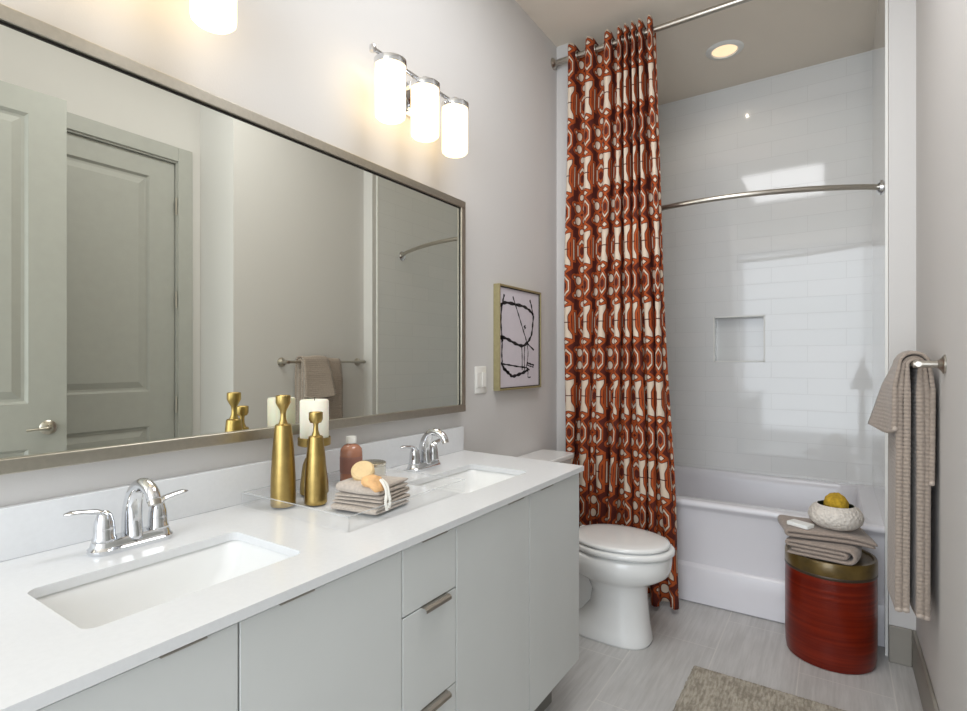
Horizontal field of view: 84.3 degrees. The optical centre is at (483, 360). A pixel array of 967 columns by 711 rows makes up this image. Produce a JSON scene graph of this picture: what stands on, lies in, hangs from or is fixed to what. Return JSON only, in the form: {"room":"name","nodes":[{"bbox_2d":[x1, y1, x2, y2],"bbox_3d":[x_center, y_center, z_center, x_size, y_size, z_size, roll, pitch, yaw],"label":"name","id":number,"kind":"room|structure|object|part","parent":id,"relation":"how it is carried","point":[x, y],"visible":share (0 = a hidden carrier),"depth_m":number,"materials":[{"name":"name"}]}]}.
{"room":"bathroom","nodes":[
{"label":"bathroom","id":0,"kind":"room"},
{"bbox_2d":[0,0,556,506],"bbox_3d":[-1.009,-0.283,1.083,0.100,3.166,5.095,0,0,33],"label":"wall","id":1,"kind":"structure","parent":0,"point":[305,66],"depth_m":2.09,"materials":[{"name":"white paint"}]},
{"bbox_2d":[189,0,236,34],"bbox_3d":[-0.790,-0.945,1.166,0.174,0.250,0.489,0,0,33],"label":"vanity light","id":2,"kind":"object","parent":1,"relation":"attached to","point":[219,17],"visible":1,"depth_m":1.28,"materials":[{"name":"white glass"}]},
{"bbox_2d":[0,426,463,561],"bbox_3d":[-0.592,0.344,1.605,0.018,0.104,1.806,0,0,33],"label":"backsplash","id":3,"kind":"structure","parent":1,"relation":"attached to","point":[28,528],"depth_m":1.33,"materials":[{"name":"white stone"}]},
{"bbox_2d":[0,3,465,474],"bbox_3d":[-0.590,-0.234,1.591,0.038,0.915,1.805,0,0,33],"label":"wall mirror","id":4,"kind":"object","parent":1,"relation":"attached to","point":[178,258],"visible":0.96,"depth_m":1.33,"materials":[{"name":"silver metal"}]},
{"bbox_2d":[369,44,468,157],"bbox_3d":[-0.244,-0.945,1.992,0.174,0.250,0.489,0,0,33],"label":"vanity light","id":5,"kind":"object","parent":1,"relation":"attached to","point":[417,99],"visible":1,"depth_m":1.93,"materials":[{"name":"white glass"}]},
{"bbox_3d":[-0.318,-0.916,1.823,0.104,0.192,0.104,0,0,33],"label":"lamp shade","id":6,"kind":"part","parent":5,"relation":"part of","materials":[{"name":"white glass"}]},
{"bbox_3d":[-0.274,-1.040,2.014,0.072,0.020,0.024,0,0,33],"label":"support arm","id":7,"kind":"part","parent":5,"relation":"part of","materials":[{"name":"silver metal"}]},
{"bbox_3d":[-0.307,-1.008,2.036,0.022,0.125,0.116,0,0,33],"label":"plate","id":8,"kind":"part","parent":5,"relation":"part of","materials":[{"name":"silver metal"}]},
{"bbox_3d":[-0.217,-0.916,1.977,0.104,0.192,0.104,0,0,33],"label":"lamp shade","id":9,"kind":"part","parent":5,"relation":"part of","materials":[{"name":"white glass"}]},
{"bbox_3d":[-0.114,-0.916,2.132,0.104,0.192,0.104,0,0,33],"label":"lamp shade","id":10,"kind":"part","parent":5,"relation":"part of","materials":[{"name":"white glass"}]},
{"bbox_2d":[475,366,485,393],"bbox_3d":[-0.011,0.092,2.494,0.010,0.128,0.094,0,0,33],"label":"light switch","id":11,"kind":"object","parent":1,"relation":"attached to","point":[480,371],"visible":1,"depth_m":2.48,"materials":[{"name":"white plastic"}]},
{"bbox_2d":[493,283,540,390],"bbox_3d":[0.183,-0.112,2.766,0.034,0.520,0.438,0,0,33],"label":"framed drawing","id":12,"kind":"object","parent":1,"relation":"attached to","point":[516,311],"visible":1,"depth_m":2.72,"materials":[{"name":"white paper"}]},
{"bbox_2d":[551,0,751,69],"bbox_3d":[1.107,-1.743,2.680,1.670,0.064,0.064,0,0,33],"label":"curtain rod","id":13,"kind":"object","parent":1,"relation":"attached to","point":[554,63],"visible":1,"depth_m":2.74,"materials":[{"name":"silver metal"}]},
{"bbox_2d":[564,14,678,609],"bbox_3d":[0.733,-0.264,2.912,0.648,3.068,0.123,0,0,33],"label":"shower curtain","id":14,"kind":"object","parent":13,"relation":"hanging from","point":[618,411],"visible":0.87,"depth_m":2.89,"materials":[{"name":"fabric"}]},
{"bbox_2d":[557,43,567,451],"bbox_3d":[0.778,-0.283,3.719,0.179,3.166,1.275,0,0,33],"label":"wall","id":15,"kind":"structure","parent":0,"point":[562,51],"depth_m":3.16,"materials":[{"name":"white paint"}]},
{"bbox_2d":[515,0,877,105],"bbox_3d":[0.234,-1.906,1.026,2.239,0.080,6.370,0,0,33],"label":"ceiling","id":16,"kind":"structure","parent":0,"point":[777,36],"depth_m":3.02,"materials":[{"name":"beige paint"}]},
{"bbox_2d":[705,39,743,59],"bbox_3d":[1.449,-1.861,3.211,0.212,0.010,0.212,0,0,33],"label":"recessed light","id":17,"kind":"object","parent":16,"relation":"in","point":[725,49],"visible":1,"depth_m":3.20,"materials":[{"name":"white paint"}]},
{"bbox_2d":[545,597,922,710],"bbox_3d":[0.234,1.340,1.026,2.239,0.080,6.370,0,0,33],"label":"floor","id":18,"kind":"structure","parent":0,"point":[604,677],"depth_m":2.25,"materials":[{"name":"grey tile"}]},
{"bbox_2d":[36,473,578,710],"bbox_3d":[-0.356,0.858,1.432,0.601,0.884,1.738,0,0,33],"label":"vanity cabinet","id":19,"kind":"object","parent":18,"relation":"on","point":[481,613],"visible":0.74,"depth_m":1.23,"materials":[{"name":"laminate"}]},
{"bbox_3d":[-0.504,0.770,0.711,0.019,0.696,0.367,0,0,33],"label":"door","id":20,"kind":"part","parent":19,"relation":"part of","materials":[{"name":"laminate"}]},
{"bbox_3d":[-0.445,0.421,0.789,0.017,0.003,0.068,0,0,33],"label":"edge pull","id":21,"kind":"part","parent":19,"relation":"part of","materials":[{"name":"silver metal"}]},
{"bbox_2d":[0,450,583,710],"bbox_3d":[-0.350,0.406,1.446,0.597,0.018,1.808,0,0,33],"label":"countertop","id":22,"kind":"structure","parent":19,"relation":"on","point":[46,659],"depth_m":1.03,"materials":[{"name":"white stone"}]},
{"bbox_2d":[63,478,187,556],"bbox_3d":[-0.759,0.321,1.150,0.179,0.150,0.174,0,0,-12],"label":"faucet","id":23,"kind":"object","parent":22,"relation":"on","point":[105,541],"visible":1,"depth_m":1.12,"materials":[{"name":"silver metal"}]},
{"bbox_3d":[-0.801,0.315,1.078,0.031,0.032,0.076,0,0,33],"label":"lever","id":24,"kind":"part","parent":23,"relation":"part of","materials":[{"name":"silver metal"}]},
{"bbox_3d":[-0.784,0.341,1.103,0.044,0.063,0.044,0,0,33],"label":"handle","id":25,"kind":"part","parent":23,"relation":"part of","materials":[{"name":"silver metal"}]},
{"bbox_3d":[-0.755,0.383,1.147,0.060,0.027,0.164,0,0,33],"label":"plate","id":26,"kind":"part","parent":23,"relation":"part of","materials":[{"name":"silver metal"}]},
{"bbox_3d":[-0.722,0.312,1.125,0.138,0.133,0.037,0,0,33],"label":"spout","id":27,"kind":"part","parent":23,"relation":"part of","materials":[{"name":"silver metal"}]},
{"bbox_3d":[-0.726,0.341,1.190,0.044,0.063,0.044,0,0,33],"label":"handle","id":28,"kind":"part","parent":23,"relation":"part of","materials":[{"name":"silver metal"}]},
{"bbox_3d":[-0.710,0.315,1.216,0.031,0.032,0.076,0,0,33],"label":"lever","id":29,"kind":"part","parent":23,"relation":"part of","materials":[{"name":"silver metal"}]},
{"bbox_2d":[35,540,289,628],"bbox_3d":[-0.579,0.485,1.009,0.307,0.140,0.446,0,0,33],"label":"undermount sink","id":30,"kind":"object","parent":22,"relation":"in","point":[100,602],"visible":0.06,"depth_m":1.09,"materials":[{"name":"white ceramic"}]},
{"bbox_2d":[400,428,448,471],"bbox_3d":[-0.223,0.321,1.962,0.179,0.150,0.174,0,0,-12],"label":"faucet","id":31,"kind":"object","parent":22,"relation":"on","point":[425,457],"visible":1,"depth_m":1.93,"materials":[{"name":"silver metal"}]},
{"bbox_3d":[-0.265,0.315,1.891,0.031,0.032,0.076,0,0,33],"label":"lever","id":32,"kind":"part","parent":31,"relation":"part of","materials":[{"name":"silver metal"}]},
{"bbox_3d":[-0.247,0.341,1.916,0.044,0.063,0.044,0,0,33],"label":"handle","id":33,"kind":"part","parent":31,"relation":"part of","materials":[{"name":"silver metal"}]},
{"bbox_3d":[-0.218,0.383,1.960,0.060,0.027,0.164,0,0,33],"label":"plate","id":34,"kind":"part","parent":31,"relation":"part of","materials":[{"name":"silver metal"}]},
{"bbox_3d":[-0.186,0.312,1.938,0.138,0.133,0.037,0,0,33],"label":"spout","id":35,"kind":"part","parent":31,"relation":"part of","materials":[{"name":"silver metal"}]},
{"bbox_3d":[-0.190,0.341,2.003,0.044,0.063,0.044,0,0,33],"label":"handle","id":36,"kind":"part","parent":31,"relation":"part of","materials":[{"name":"silver metal"}]},
{"bbox_3d":[-0.173,0.315,2.029,0.031,0.032,0.076,0,0,33],"label":"lever","id":37,"kind":"part","parent":31,"relation":"part of","materials":[{"name":"silver metal"}]},
{"bbox_2d":[415,469,516,492],"bbox_3d":[-0.049,0.485,1.812,0.307,0.140,0.446,0,0,33],"label":"undermount sink","id":38,"kind":"object","parent":22,"relation":"in","point":[467,481],"visible":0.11,"depth_m":1.98,"materials":[{"name":"white ceramic"}]},
{"bbox_3d":[-0.357,0.377,1.531,0.420,0.037,0.462,0,0,33],"label":"acrylic tray","id":39,"kind":"object","parent":22,"relation":"on","visible":0},
{"bbox_2d":[270,395,295,507],"bbox_3d":[-0.541,0.243,1.443,0.065,0.297,0.065,0,0,33],"label":"candlestick","id":40,"kind":"object","parent":39,"relation":"on","point":[283,474],"visible":1,"depth_m":1.42,"materials":[{"name":"gold metal"}]},
{"bbox_3d":[-0.541,0.148,1.443,0.031,0.050,0.031,0,0,33],"label":"stem","id":41,"kind":"part","parent":40,"relation":"part of","materials":[{"name":"gold metal"}]},
{"bbox_2d":[275,395,290,406],"bbox_3d":[-0.541,0.110,1.443,0.039,0.030,0.039,0,0,33],"label":"candle cup","id":42,"kind":"object","parent":40,"relation":"on","point":[280,400],"depth_m":1.43,"materials":[{"name":"gold metal"}]},
{"bbox_2d":[298,436,330,495],"bbox_3d":[-0.499,0.309,1.576,0.094,0.166,0.094,0,0,33],"label":"holder","id":43,"kind":"object","parent":39,"relation":"on","point":[327,441],"visible":0.32,"depth_m":1.55,"materials":[{"name":"gold metal"}]},
{"bbox_2d":[300,398,328,438],"bbox_3d":[-0.499,0.177,1.576,0.082,0.138,0.082,0,0,33],"label":"pillar candle","id":44,"kind":"object","parent":43,"relation":"on","point":[306,405],"visible":0.73,"depth_m":1.54,"materials":[{"name":"wax"}]},
{"bbox_3d":[-0.499,0.239,1.576,0.094,0.027,0.094,0,0,33],"label":"dish","id":45,"kind":"part","parent":43,"relation":"part of","materials":[{"name":"gold metal"}]},
{"bbox_2d":[304,411,326,505],"bbox_3d":[-0.460,0.267,1.464,0.060,0.250,0.060,0,0,33],"label":"candlestick","id":46,"kind":"object","parent":39,"relation":"on","point":[315,482],"visible":1,"depth_m":1.44,"materials":[{"name":"gold metal"}]},
{"bbox_3d":[-0.460,0.188,1.464,0.030,0.038,0.030,0,0,33],"label":"stem","id":47,"kind":"part","parent":46,"relation":"part of","materials":[{"name":"gold metal"}]},
{"bbox_2d":[309,411,322,422],"bbox_3d":[-0.460,0.157,1.464,0.037,0.030,0.037,0,0,33],"label":"candle cup","id":48,"kind":"object","parent":46,"relation":"on","point":[316,416],"depth_m":1.45,"materials":[{"name":"gold metal"}]},
{"bbox_2d":[340,436,362,480],"bbox_3d":[-0.422,0.317,1.705,0.071,0.149,0.071,0,0,33],"label":"lotion bottle","id":49,"kind":"object","parent":39,"relation":"on","point":[351,452],"visible":0.71,"depth_m":1.68,"materials":[{"name":"pink plastic"}]},
{"bbox_2d":[331,493,409,514],"bbox_3d":[-0.301,0.379,1.438,0.148,0.027,0.161,0,0,26],"label":"washcloth","id":50,"kind":"object","parent":39,"relation":"on","point":[363,507],"visible":0.59,"depth_m":1.38,"materials":[{"name":"grey fabric"}]},
{"bbox_2d":[335,486,409,502],"bbox_3d":[-0.298,0.355,1.440,0.144,0.018,0.152,0,0,21],"label":"washcloth","id":51,"kind":"object","parent":50,"relation":"on","point":[341,495],"visible":0.4,"depth_m":1.38,"materials":[{"name":"grey fabric"}]},
{"bbox_2d":[336,474,407,495],"bbox_3d":[-0.299,0.331,1.433,0.140,0.028,0.142,0,0,25],"label":"washcloth","id":52,"kind":"object","parent":51,"relation":"on","point":[350,485],"visible":0.69,"depth_m":1.40,"materials":[{"name":"grey fabric"}]},
{"bbox_2d":[351,461,374,480],"bbox_3d":[-0.324,0.299,1.436,0.062,0.051,0.054,0,0,-3],"label":"sponge","id":53,"kind":"object","parent":52,"relation":"on","point":[361,469],"visible":0.89,"depth_m":1.43,"materials":[{"name":"beige"}]},
{"bbox_2d":[361,474,391,510],"bbox_3d":[-0.276,0.335,1.354,0.081,0.088,0.058,0,0,33],"label":"sponge","id":54,"kind":"object","parent":52,"relation":"on","point":[376,483],"visible":1,"depth_m":1.34,"materials":[{"name":"orange fabric"}]},
{"bbox_2d":[362,459,385,475],"bbox_3d":[-0.332,0.347,1.588,0.084,0.090,0.084,0,0,33],"label":"glass jar","id":55,"kind":"object","parent":39,"relation":"on","point":[379,465],"visible":0.3,"depth_m":1.57,"materials":[{"name":"clear glass"}]},
{"bbox_3d":[-0.332,0.306,1.588,0.084,0.010,0.084,0,0,33],"label":"lid","id":56,"kind":"part","parent":55,"relation":"part of","materials":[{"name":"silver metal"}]},
{"bbox_3d":[-0.336,0.421,0.955,0.017,0.003,0.073,0,0,33],"label":"edge pull","id":57,"kind":"part","parent":19,"relation":"part of","materials":[{"name":"silver metal"}]},
{"bbox_3d":[-0.295,0.770,1.028,0.019,0.696,0.384,0,0,33],"label":"door","id":58,"kind":"part","parent":19,"relation":"part of","materials":[{"name":"laminate"}]},
{"bbox_3d":[-0.133,0.694,1.274,0.019,0.236,0.198,0,0,33],"label":"drawer","id":59,"kind":"part","parent":19,"relation":"part of","materials":[{"name":"laminate"}]},
{"bbox_3d":[-0.133,0.497,1.274,0.019,0.150,0.198,0,0,33],"label":"drawer","id":60,"kind":"part","parent":19,"relation":"part of","materials":[{"name":"laminate"}]},
{"bbox_3d":[-0.121,0.421,1.281,0.017,0.003,0.095,0,0,33],"label":"edge pull","id":61,"kind":"part","parent":19,"relation":"part of","materials":[{"name":"silver metal"}]},
{"bbox_3d":[-0.116,0.579,1.278,0.029,0.011,0.095,0,0,33],"label":"edge pull","id":62,"kind":"part","parent":19,"relation":"part of","materials":[{"name":"silver metal"}]},
{"bbox_3d":[-0.116,0.819,1.278,0.029,0.011,0.095,0,0,33],"label":"edge pull","id":63,"kind":"part","parent":19,"relation":"part of","materials":[{"name":"silver metal"}]},
{"bbox_3d":[-0.133,0.967,1.274,0.019,0.302,0.198,0,0,33],"label":"drawer","id":64,"kind":"part","parent":19,"relation":"part of","materials":[{"name":"laminate"}]},
{"bbox_3d":[0.030,0.770,1.520,0.019,0.696,0.384,0,0,33],"label":"door","id":65,"kind":"part","parent":19,"relation":"part of","materials":[{"name":"laminate"}]},
{"bbox_3d":[0.244,0.770,1.844,0.019,0.696,0.385,0,0,33],"label":"door","id":66,"kind":"part","parent":19,"relation":"part of","materials":[{"name":"laminate"}]},
{"bbox_2d":[518,449,674,649],"bbox_3d":[0.528,0.900,2.606,0.779,0.800,0.460,0,0,33],"label":"toilet","id":67,"kind":"object","parent":18,"relation":"on","point":[618,564],"visible":0.66,"depth_m":2.42,"materials":[{"name":"white ceramic"}]},
{"bbox_3d":[0.288,0.514,2.764,0.205,0.029,0.460,0,0,33],"label":"tank lid","id":68,"kind":"part","parent":67,"relation":"part of","materials":[{"name":"white ceramic"}]},
{"bbox_3d":[0.648,0.840,2.526,0.451,0.030,0.362,0,0,33],"label":"lid","id":69,"kind":"part","parent":67,"relation":"part of","materials":[{"name":"white plastic"}]},
{"bbox_3d":[0.601,1.095,2.557,0.581,0.410,0.374,0,0,33],"label":"bowl","id":70,"kind":"part","parent":67,"relation":"part of","materials":[{"name":"white ceramic"}]},
{"bbox_3d":[0.658,0.873,2.520,0.467,0.033,0.384,0,0,33],"label":"seat","id":71,"kind":"part","parent":67,"relation":"part of","materials":[{"name":"white plastic"}]},
{"bbox_2d":[673,666,845,710],"bbox_3d":[0.901,1.291,1.733,0.611,0.017,0.891,0,0,33],"label":"bath rug","id":72,"kind":"object","parent":18,"relation":"on","point":[704,689],"visible":1,"depth_m":2.03,"materials":[{"name":"beige carpet"}]},
{"bbox_2d":[674,465,884,646],"bbox_3d":[1.454,1.027,3.218,1.485,0.546,0.963,0,0,33],"label":"bathtub","id":73,"kind":"object","parent":18,"relation":"on","point":[731,539],"visible":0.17,"depth_m":2.81,"materials":[{"name":"ceramic"}]},
{"bbox_2d":[674,465,883,525],"bbox_3d":[1.459,0.977,3.226,1.485,0.446,0.943,0,0,33],"label":"basin","id":74,"kind":"object","parent":73,"relation":"in","point":[704,496],"depth_m":3.33,"materials":[{"name":"ceramic"}]},
{"bbox_2d":[785,544,877,674],"bbox_3d":[1.535,1.074,2.368,0.347,0.452,0.347,0,0,33],"label":"stool","id":75,"kind":"object","parent":18,"relation":"on","point":[831,608],"visible":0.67,"depth_m":2.23,"materials":[{"name":"red paint"}]},
{"bbox_2d":[785,536,861,564],"bbox_3d":[1.500,0.812,2.351,0.276,0.070,0.238,0,0,41],"label":"folded towel","id":76,"kind":"object","parent":75,"relation":"on","point":[841,553],"visible":0.78,"depth_m":2.26,"materials":[{"name":"grey fabric"}]},
{"bbox_2d":[777,515,877,548],"bbox_3d":[1.515,0.757,2.375,0.352,0.050,0.233,0,0,25],"label":"folded towel","id":77,"kind":"object","parent":76,"relation":"on","point":[858,537],"visible":0.85,"depth_m":2.29,"materials":[{"name":"grey fabric"}]},
{"bbox_2d":[787,519,813,529],"bbox_3d":[1.403,0.727,2.365,0.056,0.018,0.094,0,0,-29],"label":"soap bar","id":78,"kind":"object","parent":77,"relation":"on","point":[793,522],"visible":1,"depth_m":2.35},
{"bbox_2d":[808,500,863,530],"bbox_3d":[1.551,0.685,2.352,0.208,0.102,0.208,0,0,33],"label":"bowl","id":79,"kind":"object","parent":77,"relation":"on","point":[851,518],"visible":0.93,"depth_m":2.28,"materials":[{"name":"white ceramic"}]},
{"bbox_2d":[823,492,848,507],"bbox_3d":[1.549,0.633,2.347,0.094,0.104,0.093,0,0,33],"label":"sponge","id":80,"kind":"object","parent":79,"relation":"in","point":[836,500],"visible":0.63,"depth_m":2.32,"materials":[{"name":"yellow"}]},
{"bbox_2d":[658,50,871,485],"bbox_3d":[1.753,-0.283,3.671,1.501,3.166,0.120,0,0,33],"label":"wall","id":81,"kind":"structure","parent":0,"point":[802,262],"depth_m":3.50,"materials":[{"name":"tile"}]},
{"bbox_2d":[713,315,764,361],"bbox_3d":[1.730,-0.144,3.619,0.320,0.315,0.013,0,0,33],"label":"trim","id":82,"kind":"structure","parent":81,"relation":"attached to","point":[742,315],"depth_m":3.61,"materials":[{"name":"white tile"}]},
{"bbox_2d":[872,0,884,647],"bbox_3d":[2.062,-0.283,2.784,0.008,3.166,1.020,0,0,33],"label":"tiled wall","id":83,"kind":"structure","parent":0,"point":[878,51],"depth_m":2.75,"materials":[{"name":"white tile"}]},
{"bbox_2d":[661,180,881,210],"bbox_3d":[1.242,-0.836,2.897,1.499,0.072,0.300,0,0,33],"label":"shower rod","id":84,"kind":"object","parent":83,"relation":"attached to","point":[878,187],"visible":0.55,"depth_m":2.63,"materials":[{"name":"silver metal"}]},
{"bbox_2d":[885,0,887,655],"bbox_3d":[1.778,-0.283,2.354,0.011,3.166,0.012,0,0,33],"label":"trim","id":85,"kind":"structure","parent":83,"relation":"attached to","point":[886,1],"depth_m":2.35,"materials":[{"name":"white paint"}]},
{"bbox_2d":[888,0,915,658],"bbox_3d":[2.339,-0.283,2.689,0.560,3.166,1.275,0,0,33],"label":"wall","id":86,"kind":"structure","parent":0,"point":[901,13],"depth_m":2.29,"materials":[{"name":"white paint"}]},
{"bbox_2d":[889,625,911,666],"bbox_3d":[1.783,1.221,2.284,0.080,0.159,0.013,0,0,33],"label":"baseboard","id":87,"kind":"structure","parent":86,"relation":"attached to","point":[900,638],"depth_m":2.28,"materials":[{"name":"paint"}]},
{"bbox_2d":[916,0,966,710],"bbox_3d":[1.735,-0.283,1.691,0.468,3.166,1.055,0,0,33],"label":"wall","id":88,"kind":"structure","parent":0,"point":[941,25],"depth_m":1.68,"materials":[{"name":"white paint"}]},
{"bbox_2d":[912,630,939,710],"bbox_3d":[1.531,1.221,1.818,0.013,0.159,1.068,0,0,33],"label":"baseboard","id":89,"kind":"structure","parent":88,"relation":"attached to","point":[926,692],"depth_m":2.01,"materials":[{"name":"paint"}]},
{"bbox_2d":[909,354,946,373],"bbox_3d":[1.581,0.012,1.952,0.078,0.060,0.720,0,0,33],"label":"towel bar","id":90,"kind":"object","parent":88,"relation":"attached to","point":[941,364],"visible":0.73,"depth_m":1.67,"materials":[{"name":"silver metal"}]},
{"bbox_2d":[887,355,930,620],"bbox_3d":[1.513,0.418,1.910,0.111,0.881,0.328,0,0,33],"label":"bath towel","id":91,"kind":"object","parent":90,"relation":"hanging from","point":[909,489],"visible":0.9,"depth_m":1.78,"materials":[{"name":"grey fabric"}]},
{"bbox_2d":[868,351,935,485],"bbox_3d":[1.458,0.190,1.872,0.172,0.449,0.209,0,0,33],"label":"hand towel","id":92,"kind":"object","parent":91,"relation":"on","point":[884,415],"visible":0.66,"depth_m":1.80,"materials":[{"name":"grey fabric"}]},
{"bbox_3d":[1.394,0.012,1.680,0.066,0.023,0.023,0,0,33],"label":"post","id":93,"kind":"part","parent":90,"relation":"part of","materials":[{"name":"silver metal"}]}
]}

